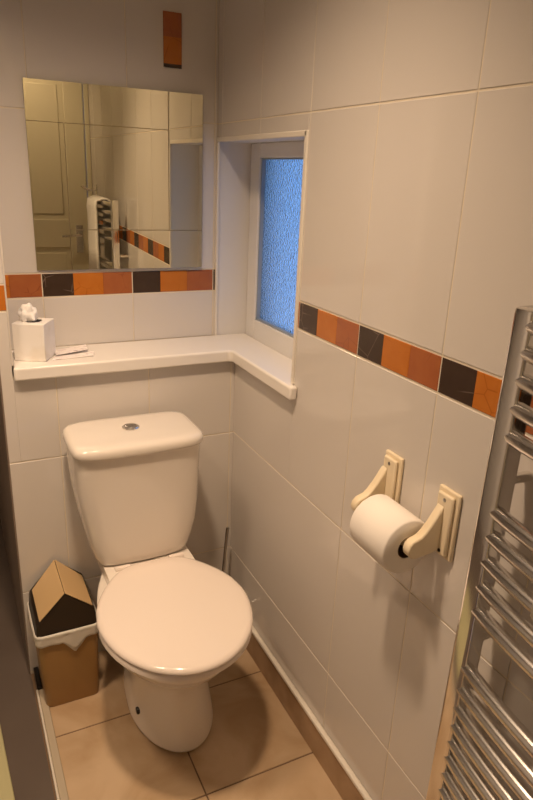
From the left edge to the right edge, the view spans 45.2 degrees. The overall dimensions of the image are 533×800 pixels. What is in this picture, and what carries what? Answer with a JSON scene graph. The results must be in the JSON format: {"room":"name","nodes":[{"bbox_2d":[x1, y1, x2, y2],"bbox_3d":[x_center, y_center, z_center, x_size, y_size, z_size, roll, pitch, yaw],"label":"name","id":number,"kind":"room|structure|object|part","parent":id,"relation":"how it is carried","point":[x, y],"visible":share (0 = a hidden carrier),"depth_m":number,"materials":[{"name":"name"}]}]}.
{"room":"bathroom","nodes":[
{"label":"bathroom","id":0,"kind":"room"},
{"bbox_2d":[0,374,30,673],"bbox_3d":[-0.839,-0.425,1.990,0.104,2.312,0.999,-7,21,-25],"label":"wall","id":1,"kind":"structure","parent":0,"point":[7,514],"depth_m":1.93,"materials":[{"name":"white tile"}]},
{"bbox_2d":[0,230,12,365],"bbox_3d":[-0.653,-0.747,1.471,0.004,1.347,0.162,-7,21,-25],"label":"trim","id":2,"kind":"structure","parent":1,"relation":"attached to","point":[0,230],"depth_m":1.57,"materials":[{"name":"beige"}]},
{"bbox_2d":[33,667,41,689],"bbox_3d":[-0.676,0.829,1.896,0.014,0.024,0.089,-7,21,-25],"label":"trim","id":3,"kind":"structure","parent":1,"relation":"attached to","point":[36,669],"depth_m":1.89,"materials":[{"name":"black plastic"}]},
{"bbox_2d":[36,689,68,799],"bbox_3d":[-0.234,1.146,1.056,0.020,0.018,1.908,-7,21,-25],"label":"baseboard","id":4,"kind":"structure","parent":1,"relation":"attached to","point":[59,775],"depth_m":1.67,"materials":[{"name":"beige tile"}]},
{"bbox_2d":[0,248,234,673],"bbox_3d":[-0.434,-0.343,1.806,0.649,2.313,0.284,-7,21,-25],"label":"wall","id":5,"kind":"structure","parent":0,"point":[49,527],"depth_m":1.81,"materials":[{"name":"grey tile"}]},
{"bbox_2d":[0,0,251,349],"bbox_3d":[-0.341,-0.820,1.772,0.837,1.383,0.124,-7,21,-25],"label":"wall","id":6,"kind":"structure","parent":0,"point":[160,45],"depth_m":1.73,"materials":[{"name":"grey tile"}]},
{"bbox_2d":[22,78,202,270],"bbox_3d":[-0.398,-0.595,1.748,0.468,0.469,0.008,-7,21,-24],"label":"wall mirror","id":7,"kind":"object","parent":6,"relation":"attached to","point":[115,172],"visible":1,"depth_m":1.74,"materials":[{"name":"clear glass"}]},
{"bbox_2d":[12,333,296,399],"bbox_3d":[-0.273,-0.074,1.690,0.720,0.035,0.550,-7,21,-25],"label":"shelf","id":8,"kind":"object","parent":6,"relation":"attached to","point":[271,367],"visible":0.83,"depth_m":1.77,"materials":[{"name":"white"}]},
{"bbox_2d":[12,303,55,361],"bbox_3d":[-0.612,-0.183,1.683,0.082,0.148,0.082,3,19,0],"label":"tissue box","id":9,"kind":"object","parent":8,"relation":"on","point":[33,337],"visible":1,"depth_m":1.66,"materials":[{"name":"white cardboard"}]},
{"bbox_2d":[52,351,93,359],"bbox_3d":[-0.520,-0.120,1.727,0.120,0.006,0.033,-9,22,-29],"label":"leaflet","id":10,"kind":"object","parent":8,"relation":"on","point":[86,354],"visible":1,"depth_m":1.73,"materials":[{"name":"paper"}]},
{"bbox_2d":[55,344,87,354],"bbox_3d":[-0.537,-0.139,1.764,0.107,0.006,0.050,-13,25,-38],"label":"leaflet","id":11,"kind":"object","parent":10,"relation":"on","point":[80,347],"visible":0.98,"depth_m":1.76,"materials":[{"name":"paper"}]},
{"bbox_2d":[0,519,342,799],"bbox_3d":[-0.631,1.005,1.446,1.600,0.030,3.000,-7,21,-25],"label":"floor","id":12,"kind":"structure","parent":0,"point":[253,749],"depth_m":1.70,"materials":[{"name":"tile"}]},
{"bbox_2d":[0,726,14,799],"bbox_3d":[-0.784,0.952,1.554,0.328,0.008,0.550,-7,21,-25],"label":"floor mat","id":13,"kind":"object","parent":12,"relation":"on","point":[6,789],"visible":1,"depth_m":1.59,"materials":[{"name":"beige"}]},
{"bbox_2d":[27,560,98,706],"bbox_3d":[-0.577,0.659,1.827,0.177,0.374,0.187,-7,21,-25],"label":"bin","id":14,"kind":"object","parent":12,"relation":"on","point":[61,607],"visible":0.91,"depth_m":1.76,"materials":[{"name":"brown plastic"}]},
{"bbox_2d":[29,562,96,636],"bbox_3d":[-0.572,0.547,1.788,0.164,0.130,0.171,-7,21,-25],"label":"lid","id":15,"kind":"object","parent":14,"relation":"attached to","point":[61,604],"depth_m":1.74,"materials":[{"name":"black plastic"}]},
{"bbox_2d":[62,411,252,751],"bbox_3d":[-0.262,0.508,1.646,0.373,0.802,0.618,-7,21,-25],"label":"toilet","id":16,"kind":"object","parent":12,"relation":"on","point":[174,621],"visible":1,"depth_m":1.64,"materials":[{"name":"beige ceramic"}]},
{"bbox_3d":[-0.349,0.090,1.685,0.343,0.033,0.212,-7,21,-25],"label":"cistern lid","id":17,"kind":"part","parent":16,"relation":"part of","materials":[{"name":"beige ceramic"}]},
{"bbox_3d":[-0.222,0.508,1.562,0.372,0.019,0.440,-7,21,-25],"label":"lid","id":18,"kind":"part","parent":16,"relation":"part of","materials":[{"name":"beige plastic"}]},
{"bbox_3d":[-0.220,0.530,1.562,0.368,0.019,0.415,-7,21,-25],"label":"seat","id":19,"kind":"part","parent":16,"relation":"part of","materials":[{"name":"beige plastic"}]},
{"bbox_2d":[222,527,228,571],"bbox_3d":[-0.140,0.586,2.064,0.072,0.388,0.072,-7,21,-25],"label":"toilet brush","id":20,"kind":"object","parent":12,"relation":"on","point":[227,528],"visible":0.06,"depth_m":2.02,"materials":[{"name":"grey metal"}]},
{"bbox_2d":[218,0,532,799],"bbox_3d":[0.391,-0.082,1.145,0.220,2.300,2.284,-7,21,-25],"label":"wall","id":21,"kind":"structure","parent":0,"point":[417,261],"depth_m":1.25,"materials":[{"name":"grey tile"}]},
{"bbox_2d":[214,142,219,334],"bbox_3d":[-0.149,-0.476,1.927,0.009,0.575,0.008,-7,21,-25],"label":"trim","id":22,"kind":"structure","parent":21,"relation":"attached to","point":[218,143],"depth_m":1.92,"materials":[{"name":"beige"}]},
{"bbox_2d":[217,130,308,383],"bbox_3d":[-0.035,-0.395,1.706,0.010,0.579,0.530,-7,21,-25],"label":"trim","id":23,"kind":"structure","parent":21,"relation":"attached to","point":[303,133],"depth_m":1.50,"materials":[{"name":"beige plastic"}]},
{"bbox_2d":[231,137,304,142],"bbox_3d":[0.019,-0.401,1.734,0.116,0.575,0.526,-7,21,-25],"label":"trim","id":24,"kind":"structure","parent":21,"relation":"attached to","point":[295,138],"depth_m":1.68,"materials":[{"name":"white paint"}]},
{"bbox_2d":[246,141,303,358],"bbox_3d":[0.084,-0.388,1.760,0.050,0.599,0.544,-7,21,-25],"label":"window","id":25,"kind":"structure","parent":21,"relation":"in","point":[276,167],"depth_m":1.85,"materials":[{"name":"white plastic"}]},
{"bbox_3d":[0.077,-0.412,1.758,0.005,0.472,0.400,-7,21,-25],"label":"pane","id":26,"kind":"part","parent":25,"relation":"part of","materials":[{"name":"blue glass"}]},
{"bbox_2d":[246,625,371,799],"bbox_3d":[0.305,1.016,1.342,0.010,0.094,2.000,-7,21,-25],"label":"baseboard","id":27,"kind":"structure","parent":21,"relation":"attached to","point":[316,743],"depth_m":1.72,"materials":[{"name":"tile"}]},
{"bbox_2d":[351,449,462,561],"bbox_3d":[0.246,0.194,1.168,0.082,0.130,0.210,-7,21,-25],"label":"toilet roll holder","id":28,"kind":"object","parent":21,"relation":"attached to","point":[438,534],"visible":0.74,"depth_m":1.11,"materials":[{"name":"beige wood"}]},
{"bbox_3d":[0.198,0.177,1.246,0.067,0.092,0.018,-7,21,-25],"label":"arm","id":29,"kind":"part","parent":28,"relation":"part of","materials":[{"name":"beige wood"}]},
{"bbox_2d":[350,494,424,572],"bbox_3d":[0.225,0.243,1.173,0.106,0.106,0.108,-7,21,-25],"label":"toilet roll","id":30,"kind":"object","parent":28,"relation":"hanging from","point":[379,524],"visible":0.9,"depth_m":1.14,"materials":[{"name":"white paper"}]},
{"bbox_3d":[0.270,0.228,1.108,0.067,0.092,0.018,-7,21,-25],"label":"arm","id":31,"kind":"part","parent":28,"relation":"part of","materials":[{"name":"beige wood"}]},
{"bbox_2d":[426,305,532,799],"bbox_3d":[0.435,0.533,0.836,0.099,1.232,0.565,-7,22,-25],"label":"towel radiator","id":32,"kind":"object","parent":21,"relation":"attached to","point":[466,764],"visible":1,"depth_m":0.93,"materials":[{"name":"silver metal"}]},
{"bbox_2d":[530,604,532,619],"bbox_3d":[0.433,0.141,0.661,0.107,0.369,0.264,-7,21,-25],"label":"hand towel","id":33,"kind":"object","parent":32,"relation":"hanging from","point":[531,613],"visible":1,"depth_m":0.81,"materials":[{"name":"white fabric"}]}
]}

